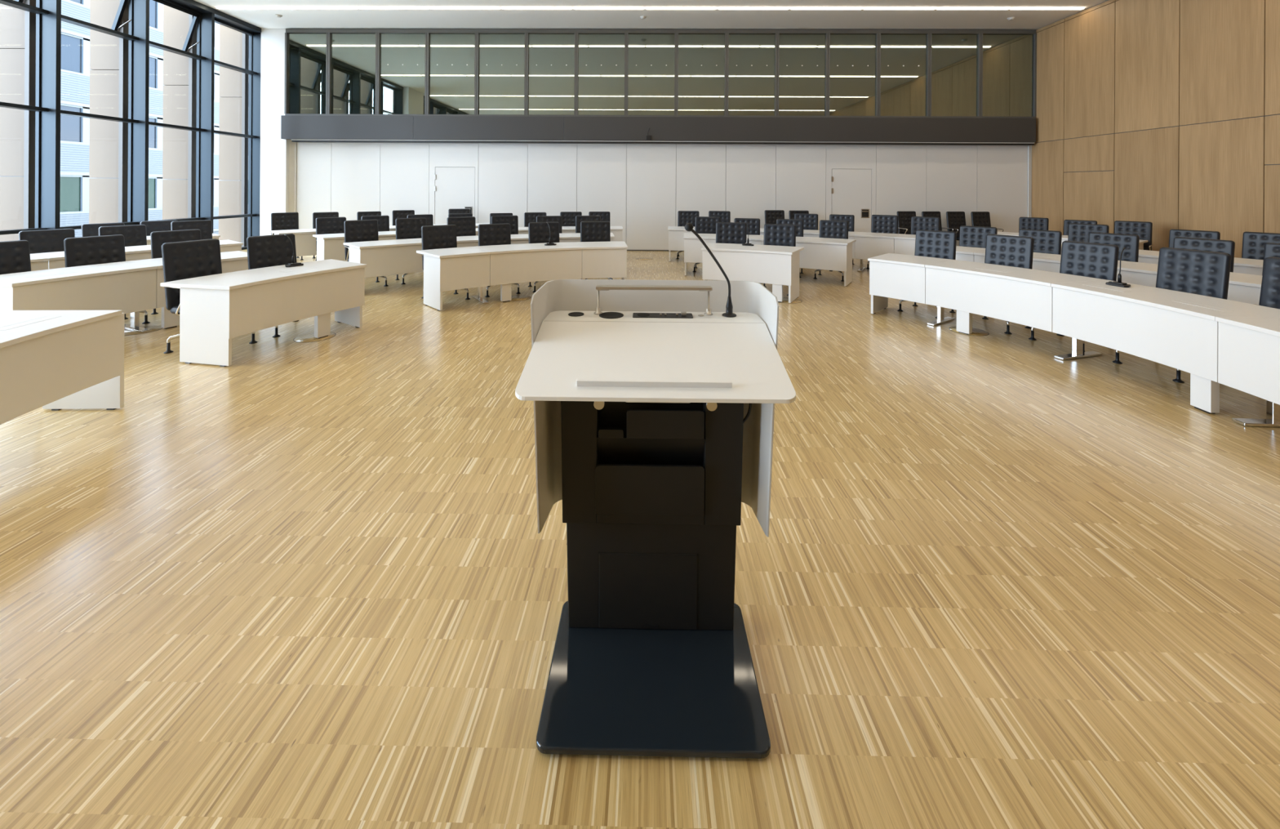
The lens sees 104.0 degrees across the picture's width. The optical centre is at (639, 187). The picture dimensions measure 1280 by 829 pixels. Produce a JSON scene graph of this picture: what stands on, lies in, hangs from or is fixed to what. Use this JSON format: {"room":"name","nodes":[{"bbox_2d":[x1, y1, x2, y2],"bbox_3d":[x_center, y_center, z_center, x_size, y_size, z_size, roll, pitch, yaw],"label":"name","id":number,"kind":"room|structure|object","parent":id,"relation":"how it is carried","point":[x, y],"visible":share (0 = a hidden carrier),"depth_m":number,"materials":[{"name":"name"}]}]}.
{"room":"assembly chamber","nodes":[
{"label":"assembly chamber","id":0,"kind":"room"},
{"bbox_2d":[0,248,1279,828],"bbox_3d":[-0.135,1.774,3.602,20.750,0.250,19.600,0,0,1],"label":"floor","id":1,"kind":"structure","parent":0,"point":[997,580],"depth_m":2.04,"materials":[{"name":"beige wood"}]},
{"bbox_2d":[0,240,31,274],"bbox_3d":[-6.474,1.090,5.136,0.600,1.047,0.577,0,0,15],"label":"swivel chair","id":2,"kind":"object","parent":1,"relation":"on","point":[15,255],"visible":0.32,"depth_m":5.33,"materials":[{"name":"black leather"}]},
{"bbox_2d":[0,0,61,235],"bbox_3d":[-10.348,-1.294,7.885,0.649,5.770,1.530,0,0,1],"label":"window","id":3,"kind":"structure","parent":1,"relation":"on","point":[46,108],"depth_m":8.58,"materials":[{"name":"black paint"}]},
{"bbox_2d":[18,228,75,253],"bbox_3d":[-7.968,1.092,6.820,0.600,1.025,0.577,0,0,25],"label":"swivel chair","id":4,"kind":"object","parent":1,"relation":"on","point":[43,241],"visible":0.23,"depth_m":6.90,"materials":[{"name":"black leather"}]},
{"bbox_2d":[0,310,124,424],"bbox_3d":[-3.750,1.258,2.212,1.011,0.742,3.196,0,0,-21],"label":"curved desk","id":5,"kind":"object","parent":1,"relation":"on","point":[55,360],"visible":1,"depth_m":3.31,"materials":[{"name":"white laminate"}]},
{"bbox_2d":[81,222,124,236],"bbox_3d":[-9.071,1.106,8.527,0.600,0.984,0.577,0,0,32],"label":"swivel chair","id":6,"kind":"object","parent":1,"relation":"on","point":[87,229],"visible":0.13,"depth_m":8.54,"materials":[{"name":"black metal"}]},
{"bbox_2d":[59,0,149,229],"bbox_3d":[-10.327,-1.294,9.415,0.649,5.770,1.530,0,0,1],"label":"window","id":7,"kind":"structure","parent":1,"relation":"on","point":[138,36],"depth_m":10.11,"materials":[{"name":"black paint"}]},
{"bbox_2d":[63,234,150,324],"bbox_3d":[-6.234,1.095,5.856,0.600,1.038,0.577,0,0,22],"label":"swivel chair","id":8,"kind":"object","parent":1,"relation":"on","point":[94,250],"visible":0.3,"depth_m":5.93,"materials":[{"name":"black leather"}]},
{"bbox_2d":[98,224,146,246],"bbox_3d":[-7.629,1.090,7.476,0.600,1.033,0.577,0,0,30],"label":"swivel chair","id":9,"kind":"object","parent":1,"relation":"on","point":[134,235],"visible":0.22,"depth_m":7.65,"materials":[{"name":"black leather"}]},
{"bbox_2d":[0,250,248,332],"bbox_3d":[-5.758,1.246,5.742,0.875,0.742,2.420,0,0,22],"label":"curved desk","id":10,"kind":"object","parent":1,"relation":"on","point":[132,286],"visible":0.6,"depth_m":5.26,"materials":[{"name":"white laminate"}]},
{"bbox_2d":[30,240,243,271],"bbox_3d":[-7.479,1.237,6.531,0.977,0.742,3.882,0,0,24],"label":"curved desk","id":11,"kind":"object","parent":1,"relation":"on","point":[46,260],"visible":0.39,"depth_m":6.84,"materials":[{"name":"white laminate"}]},
{"bbox_2d":[140,219,177,235],"bbox_3d":[-8.680,1.103,9.109,0.600,0.994,0.577,0,0,36],"label":"swivel chair","id":12,"kind":"object","parent":1,"relation":"on","point":[153,225],"visible":0.2,"depth_m":9.22,"materials":[{"name":"black metal"}]},
{"bbox_2d":[150,229,200,314],"bbox_3d":[-5.927,1.091,6.527,0.600,1.050,0.577,0,0,28],"label":"swivel chair","id":13,"kind":"object","parent":1,"relation":"on","point":[157,238],"visible":0.23,"depth_m":6.55,"materials":[{"name":"black leather"}]},
{"bbox_2d":[148,0,214,233],"bbox_3d":[-10.305,-1.294,10.945,0.649,5.770,1.530,0,0,1],"label":"window","id":14,"kind":"structure","parent":1,"relation":"on","point":[205,22],"depth_m":11.64,"materials":[{"name":"black paint"}]},
{"bbox_2d":[170,219,212,239],"bbox_3d":[-7.211,1.076,8.142,0.600,1.066,0.577,0,0,35],"label":"swivel chair","id":15,"kind":"object","parent":1,"relation":"on","point":[205,226],"visible":0.13,"depth_m":8.34,"materials":[{"name":"black metal"}]},
{"bbox_2d":[161,238,257,353],"bbox_3d":[-4.385,1.087,5.106,0.600,1.077,0.577,0,0,16],"label":"swivel chair","id":16,"kind":"object","parent":1,"relation":"on","point":[184,260],"visible":0.42,"depth_m":5.09,"materials":[{"name":"black leather"}]},
{"bbox_2d":[160,258,366,366],"bbox_3d":[-3.837,1.257,5.324,0.844,0.742,1.703,0,0,21],"label":"curved desk","id":17,"kind":"object","parent":1,"relation":"on","point":[215,309],"visible":0.99,"depth_m":4.88,"materials":[{"name":"white laminate"}]},
{"bbox_2d":[246,233,298,337],"bbox_3d":[-4.118,1.093,5.807,0.600,1.068,0.577,0,0,25],"label":"swivel chair","id":18,"kind":"object","parent":1,"relation":"on","point":[264,251],"visible":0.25,"depth_m":5.87,"materials":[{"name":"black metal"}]},
{"bbox_2d":[259,28,288,235],"bbox_3d":[-9.608,-1.290,13.320,0.680,5.770,0.430,0,0,1],"label":"column","id":19,"kind":"structure","parent":1,"relation":"on","point":[274,150],"depth_m":13.11,"materials":[{"name":"white paint"}]},
{"bbox_2d":[270,212,302,260],"bbox_3d":[-7.899,1.083,11.190,0.577,1.043,0.600,0,0,-44],"label":"swivel chair","id":20,"kind":"object","parent":1,"relation":"on","point":[280,220],"visible":0.39,"depth_m":11.35,"materials":[{"name":"leather"}]},
{"bbox_2d":[293,332,336,342],"bbox_3d":[-3.553,1.629,5.470,0.392,0.002,0.392,0,0,1],"label":"desk foot","id":21,"kind":"object","parent":1,"relation":"on","point":[309,337],"visible":0.73,"depth_m":5.41,"materials":[{"name":"silver metal"}]},
{"bbox_2d":[312,212,338,260],"bbox_3d":[-7.147,1.088,11.446,0.577,1.043,0.600,0,0,-40],"label":"swivel chair","id":22,"kind":"object","parent":1,"relation":"on","point":[315,215],"visible":0.18,"depth_m":11.57,"materials":[{"name":"leather"}]},
{"bbox_2d":[315,217,346,250],"bbox_3d":[-5.897,1.098,9.647,0.577,1.036,0.600,0,0,-42],"label":"swivel chair","id":23,"kind":"object","parent":1,"relation":"on","point":[324,225],"visible":0.35,"depth_m":9.80,"materials":[{"name":"black metal"}]},
{"bbox_2d":[343,219,388,286],"bbox_3d":[-4.563,1.086,8.327,0.577,1.076,0.600,0,0,-43],"label":"swivel chair","id":24,"kind":"object","parent":1,"relation":"on","point":[361,230],"visible":0.41,"depth_m":8.47,"materials":[{"name":"black metal"}]},
{"bbox_2d":[360,215,389,236],"bbox_3d":[-5.313,1.099,10.136,0.577,1.042,0.600,0,0,-37],"label":"swivel chair","id":25,"kind":"object","parent":1,"relation":"on","point":[383,220],"visible":0.21,"depth_m":10.39,"materials":[{"name":"black metal"}]},
{"bbox_2d":[270,222,489,256],"bbox_3d":[-5.492,1.249,11.191,4.495,0.740,1.001,0,0,-34],"label":"curved desk","id":26,"kind":"object","parent":1,"relation":"on","point":[305,243],"visible":0.1,"depth_m":9.97,"materials":[{"name":"white laminate"}]},
{"bbox_2d":[391,209,414,225],"bbox_3d":[-5.904,1.093,12.554,0.577,1.046,0.600,0,0,-32],"label":"swivel chair","id":27,"kind":"object","parent":1,"relation":"on","point":[401,213],"visible":0.18,"depth_m":12.73,"materials":[{"name":"black leather"}]},
{"bbox_2d":[395,217,426,284],"bbox_3d":[-3.975,1.086,8.823,0.577,1.082,0.600,0,0,-37],"label":"swivel chair","id":28,"kind":"object","parent":1,"relation":"on","point":[406,228],"visible":0.41,"depth_m":8.98,"materials":[{"name":"black metal"}]},
{"bbox_2d":[421,224,470,299],"bbox_3d":[-2.885,1.102,7.410,0.577,1.064,0.600,0,0,-40],"label":"swivel chair","id":29,"kind":"object","parent":1,"relation":"on","point":[433,237],"visible":0.33,"depth_m":7.57,"materials":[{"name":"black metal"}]},
{"bbox_2d":[446,216,475,236],"bbox_3d":[-3.268,1.092,9.291,0.577,1.079,0.600,0,0,-30],"label":"swivel chair","id":30,"kind":"object","parent":1,"relation":"on","point":[466,225],"visible":0.27,"depth_m":9.52,"materials":[{"name":"black leather"}]},
{"bbox_2d":[312,226,622,261],"bbox_3d":[-3.239,1.262,10.547,6.235,0.740,1.297,0,0,-24],"label":"curved desk","id":31,"kind":"object","parent":1,"relation":"on","point":[329,246],"visible":0.18,"depth_m":9.13,"materials":[{"name":"white laminate"}]},
{"bbox_2d":[343,232,614,277],"bbox_3d":[-2.598,1.264,8.943,4.697,0.742,1.148,0,0,-26],"label":"curved desk","id":32,"kind":"object","parent":1,"relation":"on","point":[396,256],"visible":0.29,"depth_m":7.94,"materials":[{"name":"white laminate"}]},
{"bbox_2d":[478,223,520,297],"bbox_3d":[-2.224,1.110,7.878,0.577,1.054,0.600,0,0,-30],"label":"swivel chair","id":33,"kind":"object","parent":1,"relation":"on","point":[489,234],"visible":0.36,"depth_m":8.06,"materials":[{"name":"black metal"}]},
{"bbox_2d":[491,215,518,234],"bbox_3d":[-2.569,1.092,9.641,0.577,1.087,0.600,0,0,-23],"label":"swivel chair","id":34,"kind":"object","parent":1,"relation":"on","point":[513,220],"visible":0.26,"depth_m":9.89,"materials":[{"name":"black leather"}]},
{"bbox_2d":[416,241,627,311],"bbox_3d":[-1.629,1.270,7.610,3.233,0.742,1.015,0,0,-25],"label":"curved desk","id":35,"kind":"object","parent":1,"relation":"on","point":[445,269],"visible":0.87,"depth_m":7.26,"materials":[{"name":"white laminate"}]},
{"bbox_2d":[524,212,546,226],"bbox_3d":[-2.410,1.109,11.616,0.577,1.055,0.600,0,0,-16],"label":"swivel chair","id":36,"kind":"object","parent":1,"relation":"on","point":[529,217],"visible":0.16,"depth_m":11.82,"materials":[{"name":"black leather"}]},
{"bbox_2d":[528,222,559,292],"bbox_3d":[-1.529,1.111,8.214,0.577,1.061,0.600,0,0,-21],"label":"swivel chair","id":37,"kind":"object","parent":1,"relation":"on","point":[538,232],"visible":0.38,"depth_m":8.42,"materials":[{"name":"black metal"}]},
{"bbox_2d":[536,215,562,233],"bbox_3d":[-1.777,1.105,9.929,0.577,1.070,0.600,0,0,-16],"label":"swivel chair","id":38,"kind":"object","parent":1,"relation":"on","point":[540,218],"visible":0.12,"depth_m":10.18,"materials":[{"name":"black metal"}]},
{"bbox_2d":[560,211,582,226],"bbox_3d":[-1.615,1.109,11.811,0.577,1.064,0.600,0,0,-11],"label":"swivel chair","id":39,"kind":"object","parent":1,"relation":"on","point":[568,218],"visible":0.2,"depth_m":12.03,"materials":[{"name":"black metal"}]},
{"bbox_2d":[575,215,600,232],"bbox_3d":[-1.032,1.109,10.104,0.577,1.070,0.600,0,0,-10],"label":"swivel chair","id":40,"kind":"object","parent":1,"relation":"on","point":[579,219],"visible":0.21,"depth_m":10.33,"materials":[{"name":"black metal"}]},
{"bbox_2d":[580,221,613,279],"bbox_3d":[-0.727,1.113,8.445,0.577,1.065,0.600,0,0,-11],"label":"swivel chair","id":41,"kind":"object","parent":1,"relation":"on","point":[590,231],"visible":0.39,"depth_m":8.67,"materials":[{"name":"black metal"}]},
{"bbox_2d":[515,222,795,758],"bbox_3d":[0.046,0.884,1.724,0.840,1.533,0.590,0,0,1],"label":"lectern","id":42,"kind":"object","parent":1,"relation":"on","point":[655,401],"visible":1,"depth_m":1.80,"materials":[{"name":"black paint"}]},
{"bbox_2d":[594,284,712,315],"bbox_3d":[0.052,0.434,1.935,0.461,0.107,0.036,0,0,1],"label":"reading lamp","id":43,"kind":"object","parent":42,"relation":"on","point":[599,287],"depth_m":1.92,"materials":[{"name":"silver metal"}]},
{"bbox_2d":[675,210,699,258],"bbox_3d":[1.147,1.109,11.921,0.577,1.096,0.600,0,0,7],"label":"swivel chair","id":44,"kind":"object","parent":1,"relation":"on","point":[684,217],"visible":0.4,"depth_m":12.15,"materials":[{"name":"black metal"}]},
{"bbox_2d":[692,216,720,271],"bbox_3d":[1.356,1.128,10.106,0.577,1.060,0.600,0,0,10],"label":"swivel chair","id":45,"kind":"object","parent":1,"relation":"on","point":[704,224],"visible":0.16,"depth_m":10.34,"materials":[{"name":"black metal"}]},
{"bbox_2d":[708,210,730,222],"bbox_3d":[1.862,1.109,11.808,0.577,1.104,0.600,0,0,11],"label":"swivel chair","id":46,"kind":"object","parent":1,"relation":"on","point":[725,215],"visible":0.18,"depth_m":12.03,"materials":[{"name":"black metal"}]},
{"bbox_2d":[715,222,746,244],"bbox_3d":[1.495,1.126,8.354,0.577,1.065,0.600,0,0,16],"label":"swivel chair","id":47,"kind":"object","parent":1,"relation":"on","point":[735,233],"visible":0.32,"depth_m":8.58,"materials":[{"name":"black metal"}]},
{"bbox_2d":[733,217,759,235],"bbox_3d":[2.103,1.140,9.931,0.577,1.044,0.600,0,0,16],"label":"swivel chair","id":48,"kind":"object","parent":1,"relation":"on","point":[753,224],"visible":0.2,"depth_m":10.13,"materials":[{"name":"black metal"}]},
{"bbox_2d":[701,242,804,302],"bbox_3d":[1.696,1.289,7.756,1.585,0.742,0.836,0,0,21],"label":"curved desk","id":49,"kind":"object","parent":1,"relation":"on","point":[778,266],"visible":0.84,"depth_m":7.44,"materials":[{"name":"white laminate"}]},
{"bbox_2d":[683,233,856,286],"bbox_3d":[2.302,1.292,9.307,3.197,0.742,0.948,0,0,20],"label":"curved desk","id":50,"kind":"object","parent":1,"relation":"on","point":[818,253],"visible":0.55,"depth_m":8.72,"materials":[{"name":"white laminate"}]},
{"bbox_2d":[764,209,784,223],"bbox_3d":[3.434,1.117,12.401,0.577,1.106,0.600,0,0,-6],"label":"swivel chair","id":51,"kind":"object","parent":1,"relation":"on","point":[771,215],"visible":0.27,"depth_m":12.63,"materials":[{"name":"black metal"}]},
{"bbox_2d":[758,223,795,295],"bbox_3d":[2.212,1.133,8.086,0.577,1.059,0.600,0,0,25],"label":"swivel chair","id":52,"kind":"object","parent":1,"relation":"on","point":[775,234],"visible":0.38,"depth_m":8.29,"materials":[{"name":"black metal"}]},
{"bbox_2d":[776,218,803,277],"bbox_3d":[2.860,1.143,9.661,0.577,1.047,0.600,0,0,23],"label":"swivel chair","id":53,"kind":"object","parent":1,"relation":"on","point":[798,223],"visible":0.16,"depth_m":9.82,"materials":[{"name":"black metal"}]},
{"bbox_2d":[667,226,915,271],"bbox_3d":[3.178,1.298,10.731,5.522,0.740,1.182,0,0,22],"label":"curved desk","id":54,"kind":"object","parent":1,"relation":"on","point":[864,247],"visible":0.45,"depth_m":9.90,"materials":[{"name":"white laminate"}]},
{"bbox_2d":[794,213,817,230],"bbox_3d":[3.702,1.131,11.227,0.577,1.080,0.600,0,0,24],"label":"swivel chair","id":55,"kind":"object","parent":1,"relation":"on","point":[810,220],"visible":0.27,"depth_m":11.41,"materials":[{"name":"black leather"}]},
{"bbox_2d":[813,219,848,281],"bbox_3d":[3.563,1.145,9.313,0.577,1.050,0.600,0,0,30],"label":"swivel chair","id":56,"kind":"object","parent":1,"relation":"on","point":[828,228],"visible":0.3,"depth_m":9.50,"materials":[{"name":"black metal"}]},
{"bbox_2d":[829,213,854,264],"bbox_3d":[4.362,1.134,10.903,0.577,1.081,0.600,0,0,29],"label":"swivel chair","id":57,"kind":"object","parent":1,"relation":"on","point":[850,218],"visible":0.34,"depth_m":11.05,"materials":[{"name":"leather"}]},
{"bbox_2d":[866,214,897,268],"bbox_3d":[5.079,1.129,10.470,0.577,1.100,0.600,0,0,34],"label":"swivel chair","id":58,"kind":"object","parent":1,"relation":"on","point":[886,224],"visible":0.38,"depth_m":10.65,"materials":[{"name":"leather"}]},
{"bbox_2d":[897,211,915,234],"bbox_3d":[6.762,1.138,12.354,0.577,1.101,0.600,0,0,-9],"label":"swivel chair","id":59,"kind":"object","parent":1,"relation":"on","point":[904,217],"visible":0.37,"depth_m":12.56,"materials":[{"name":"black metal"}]},
{"bbox_2d":[911,216,940,239],"bbox_3d":[5.675,1.136,10.033,0.577,1.093,0.600,0,0,39],"label":"swivel chair","id":60,"kind":"object","parent":1,"relation":"on","point":[926,223],"visible":0.28,"depth_m":10.22,"materials":[{"name":"black metal"}]},
{"bbox_2d":[897,229,956,318],"bbox_3d":[3.893,1.132,6.776,0.600,1.081,0.577,0,0,-39],"label":"swivel chair","id":61,"kind":"object","parent":1,"relation":"on","point":[929,243],"visible":0.44,"depth_m":6.90,"materials":[{"name":"black metal"}]},
{"bbox_2d":[946,211,965,240],"bbox_3d":[7.992,1.145,12.337,0.577,1.101,0.600,0,0,-9],"label":"swivel chair","id":62,"kind":"object","parent":1,"relation":"on","point":[955,220],"visible":0.47,"depth_m":12.55,"materials":[{"name":"black metal"}]},
{"bbox_2d":[959,225,997,248],"bbox_3d":[5.280,1.152,7.934,0.600,1.057,0.577,0,0,-42],"label":"swivel chair","id":63,"kind":"object","parent":1,"relation":"on","point":[969,236],"visible":0.28,"depth_m":8.12,"materials":[{"name":"leather"}]},
{"bbox_2d":[970,211,1004,231],"bbox_3d":[8.612,1.149,12.329,0.577,1.101,0.600,0,0,-9],"label":"swivel chair","id":64,"kind":"object","parent":1,"relation":"on","point":[978,218],"visible":0.34,"depth_m":12.55,"materials":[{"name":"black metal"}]},
{"bbox_2d":[982,234,1034,333],"bbox_3d":[4.356,1.133,6.094,0.600,1.084,0.577,0,0,-29],"label":"swivel chair","id":65,"kind":"object","parent":1,"relation":"on","point":[1001,250],"visible":0.44,"depth_m":6.18,"materials":[{"name":"black metal"}]},
{"bbox_2d":[1018,217,1048,230],"bbox_3d":[8.551,1.177,10.924,0.600,1.043,0.577,0,0,-44],"label":"swivel chair","id":66,"kind":"object","parent":1,"relation":"on","point":[1027,223],"visible":0.28,"depth_m":11.08,"materials":[{"name":"black leather"}]},
{"bbox_2d":[1018,228,1062,254],"bbox_3d":[5.764,1.155,7.334,0.600,1.055,0.577,0,0,-36],"label":"swivel chair","id":67,"kind":"object","parent":1,"relation":"on","point":[1049,242],"visible":0.21,"depth_m":7.41,"materials":[{"name":"leather"}]},
{"bbox_2d":[867,253,1279,426],"bbox_3d":[4.129,1.303,4.367,1.560,0.742,5.664,0,0,-9],"label":"curved desk","id":68,"kind":"object","parent":1,"relation":"on","point":[1236,344],"visible":0.98,"depth_m":4.38,"materials":[{"name":"white laminate"}]},
{"bbox_2d":[1028,240,1119,351],"bbox_3d":[4.675,1.139,5.400,0.600,1.076,0.577,0,0,-20],"label":"swivel chair","id":69,"kind":"object","parent":1,"relation":"on","point":[1096,260],"visible":0.43,"depth_m":5.46,"materials":[{"name":"black metal"}]},
{"bbox_2d":[1067,222,1109,242],"bbox_3d":[7.341,1.149,8.282,0.600,1.086,0.577,0,0,-36],"label":"swivel chair","id":70,"kind":"object","parent":1,"relation":"on","point":[1077,232],"visible":0.24,"depth_m":8.47,"materials":[{"name":"black metal"}]},
{"bbox_2d":[955,245,1262,304],"bbox_3d":[5.919,1.313,5.743,1.290,0.742,5.512,0,0,-23],"label":"curved desk","id":71,"kind":"object","parent":1,"relation":"on","point":[1242,287],"visible":0.3,"depth_m":5.84,"materials":[{"name":"white laminate"}]},
{"bbox_2d":[1088,231,1139,262],"bbox_3d":[6.189,1.151,6.662,0.600,1.068,0.577,0,0,-29],"label":"swivel chair","id":72,"kind":"object","parent":1,"relation":"on","point":[1130,242],"visible":0.22,"depth_m":6.68,"materials":[{"name":"black metal"}]},
{"bbox_2d":[1114,220,1153,257],"bbox_3d":[9.127,1.167,9.321,0.600,1.071,0.577,0,0,-37],"label":"swivel chair","id":73,"kind":"object","parent":1,"relation":"on","point":[1144,230],"visible":0.3,"depth_m":9.40,"materials":[{"name":"leather"}]},
{"bbox_2d":[1061,244,1263,275],"bbox_3d":[7.589,1.323,6.790,1.145,0.740,5.290,0,0,-26],"label":"curved desk","id":74,"kind":"object","parent":1,"relation":"on","point":[1255,266],"visible":0.05,"depth_m":6.47,"materials":[{"name":"white laminate"}]},
{"bbox_2d":[1112,247,1231,382],"bbox_3d":[4.887,1.127,4.614,0.600,1.102,0.577,0,0,-10],"label":"swivel chair","id":75,"kind":"object","parent":1,"relation":"on","point":[1203,273],"visible":0.47,"depth_m":4.62,"materials":[{"name":"black metal"}]},
{"bbox_2d":[1168,228,1220,247],"bbox_3d":[7.967,1.160,7.283,0.600,1.071,0.577,0,0,-28],"label":"swivel chair","id":76,"kind":"object","parent":1,"relation":"on","point":[1173,233],"visible":0.14,"depth_m":7.41,"materials":[{"name":"black leather"}]},
{"bbox_2d":[1173,236,1235,272],"bbox_3d":[6.539,1.149,5.932,0.600,1.077,0.577,0,0,-22],"label":"swivel chair","id":77,"kind":"object","parent":1,"relation":"on","point":[1192,243],"visible":0.08,"depth_m":5.98,"materials":[{"name":"black leather"}]},
{"bbox_2d":[1241,231,1279,266],"bbox_3d":[8.277,1.152,6.644,0.600,1.090,0.577,0,0,-24],"label":"swivel chair","id":78,"kind":"object","parent":1,"relation":"on","point":[1253,242],"visible":0.27,"depth_m":6.85,"materials":[{"name":"black leather"}]},
{"bbox_2d":[1257,256,1279,309],"bbox_3d":[4.961,1.124,3.914,0.600,1.109,0.577,0,0,-2],"label":"swivel chair","id":79,"kind":"object","parent":1,"relation":"on","point":[1269,296],"visible":0.21,"depth_m":4.11,"materials":[{"name":"black leather"}]},
{"bbox_2d":[1262,242,1279,275],"bbox_3d":[6.776,1.147,5.254,0.600,1.083,0.577,0,0,-16],"label":"swivel chair","id":80,"kind":"object","parent":1,"relation":"on","point":[1271,249],"visible":0.12,"depth_m":5.51,"materials":[{"name":"black leather"}]},
{"bbox_2d":[193,0,1108,29],"bbox_3d":[-0.125,-4.271,3.602,20.800,0.300,19.600,0,0,1],"label":"ceiling","id":81,"kind":"structure","parent":0,"point":[429,19],"depth_m":11.88,"materials":[{"name":"white paint"}]},
{"bbox_2d":[216,7,1084,9],"bbox_3d":[0.113,-4.106,11.450,19.836,0.018,0.110,0,0,1],"label":"recessed light","id":82,"kind":"object","parent":81,"relation":"in","point":[220,8],"visible":1,"depth_m":11.43,"materials":[{"name":"plastic"}]},
{"bbox_2d":[717,7,789,9],"bbox_3d":[2.595,-4.092,11.415,1.631,0.018,0.110,0,0,1],"label":"diffuser","id":83,"kind":"object","parent":82,"relation":"attached to","point":[719,8],"depth_m":11.39,"materials":[{"name":"plastic"}]},
{"bbox_2d":[790,7,862,9],"bbox_3d":[4.250,-4.083,11.392,1.631,0.018,0.110,0,0,1],"label":"diffuser","id":84,"kind":"object","parent":82,"relation":"attached to","point":[792,8],"depth_m":11.37,"materials":[{"name":"plastic"}]},
{"bbox_2d":[863,7,936,9],"bbox_3d":[5.905,-4.073,11.369,1.631,0.018,0.110,0,0,1],"label":"diffuser","id":85,"kind":"object","parent":82,"relation":"attached to","point":[865,8],"depth_m":11.34,"materials":[{"name":"plastic"}]},
{"bbox_2d":[936,7,1010,9],"bbox_3d":[7.560,-4.064,11.346,1.631,0.018,0.110,0,0,1],"label":"diffuser","id":86,"kind":"object","parent":82,"relation":"attached to","point":[939,8],"depth_m":11.31,"materials":[{"name":"plastic"}]},
{"bbox_2d":[1009,7,1084,9],"bbox_3d":[9.215,-4.054,11.323,1.631,0.018,0.110,0,0,1],"label":"diffuser","id":87,"kind":"object","parent":82,"relation":"attached to","point":[1013,8],"depth_m":11.29,"materials":[{"name":"plastic"}]},
{"bbox_2d":[296,142,1027,251],"bbox_3d":[-0.058,-1.235,13.252,20.600,5.770,0.300,0,0,1],"label":"wall","id":88,"kind":"structure","parent":0,"point":[643,188],"depth_m":13.10,"materials":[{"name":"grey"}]},
{"bbox_2d":[169,0,261,32],"bbox_3d":[-10.197,-4.128,4.723,0.330,0.120,16.760,0,0,1],"label":"trim","id":89,"kind":"structure","parent":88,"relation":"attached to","point":[191,4],"depth_m":11.89,"materials":[{"name":"black paint"}]},
{"bbox_2d":[213,17,261,249],"bbox_3d":[-10.140,-1.293,12.473,0.360,5.770,1.530,0,0,1],"label":"window","id":90,"kind":"structure","parent":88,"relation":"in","point":[255,38],"depth_m":13.16,"materials":[{"name":"black paint"}]},
{"bbox_2d":[288,139,297,212],"bbox_3d":[-9.184,0.163,13.270,0.185,2.870,0.120,0,0,1],"label":"trim","id":91,"kind":"structure","parent":88,"relation":"attached to","point":[292,145],"depth_m":13.21,"materials":[{"name":"white paint"}]},
{"bbox_2d":[434,167,475,224],"bbox_3d":[-4.889,0.534,13.175,1.068,2.152,0.070,0,0,1],"label":"door","id":92,"kind":"structure","parent":88,"relation":"in","point":[455,187],"depth_m":13.17,"materials":[{"name":"white paint"}]},
{"bbox_2d":[280,115,1035,145],"bbox_3d":[0.375,-1.485,13.016,19.370,0.675,0.360,0,0,1],"label":"beam","id":93,"kind":"structure","parent":88,"relation":"attached to","point":[304,129],"depth_m":12.84,"materials":[{"name":"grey metal"}]},
{"bbox_2d":[284,28,1036,118],"bbox_3d":[0.433,-2.960,12.995,19.434,2.275,0.140,0,0,1],"label":"window","id":94,"kind":"structure","parent":93,"relation":"on","point":[953,73],"depth_m":13.03,"materials":[{"name":"grey"}]},
{"bbox_2d":[831,168,871,237],"bbox_3d":[5.500,0.591,13.029,1.044,2.156,0.070,0,0,1],"label":"door","id":95,"kind":"structure","parent":88,"relation":"in","point":[851,188],"depth_m":13.03,"materials":[{"name":"white paint"}]},
{"bbox_2d":[1031,0,1279,266],"bbox_3d":[10.133,-1.177,3.559,0.250,5.770,19.400,0,0,1],"label":"wall","id":96,"kind":"structure","parent":0,"point":[1165,113],"depth_m":9.66,"materials":[{"name":"brown wood"}]},
{"bbox_2d":[1026,145,1031,217],"bbox_3d":[10.086,0.278,12.995,0.080,2.860,0.130,0,0,1],"label":"trim","id":97,"kind":"structure","parent":96,"relation":"attached to","point":[1029,147],"depth_m":12.93,"materials":[{"name":"paint"}]},
{"label":"outside","id":98,"kind":"structure","parent":0,"visible":0},
{"bbox_3d":[-35.050,5.600,20.491,49.400,0.300,120.000,0,0,1],"label":"ground","id":99,"kind":"structure","parent":98,"visible":0},
{"bbox_2d":[7,0,248,237],"bbox_3d":[-29.834,-2.995,27.419,5.540,18.050,22.000,0,0,1],"label":"office building","id":100,"kind":"structure","parent":99,"relation":"on","point":[75,39],"depth_m":24.44,"materials":[{"name":"grey"}]},
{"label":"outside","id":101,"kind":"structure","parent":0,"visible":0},
{"bbox_2d":[218,24,248,246],"bbox_3d":[-10.735,-1.211,13.211,0.690,7.600,0.120,0,0,1],"label":"column","id":102,"kind":"structure","parent":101,"point":[233,44],"depth_m":13.16,"materials":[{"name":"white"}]},
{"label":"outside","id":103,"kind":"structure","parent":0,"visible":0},
{"bbox_2d":[162,4,196,219],"bbox_3d":[-10.756,-1.211,11.681,0.690,7.600,0.120,0,0,1],"label":"column","id":104,"kind":"structure","parent":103,"point":[180,72],"depth_m":11.63,"materials":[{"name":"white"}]},
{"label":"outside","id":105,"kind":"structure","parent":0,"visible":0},
{"bbox_2d":[88,0,128,223],"bbox_3d":[-10.778,-1.212,10.152,0.690,7.600,0.120,0,0,1],"label":"column","id":106,"kind":"structure","parent":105,"point":[108,54],"depth_m":10.10,"materials":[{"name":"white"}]},
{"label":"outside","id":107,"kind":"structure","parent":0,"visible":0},
{"bbox_2d":[0,0,35,241],"bbox_3d":[-10.799,-1.212,8.622,0.690,7.600,0.120,0,0,1],"label":"column","id":108,"kind":"structure","parent":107,"point":[17,26],"depth_m":8.57,"materials":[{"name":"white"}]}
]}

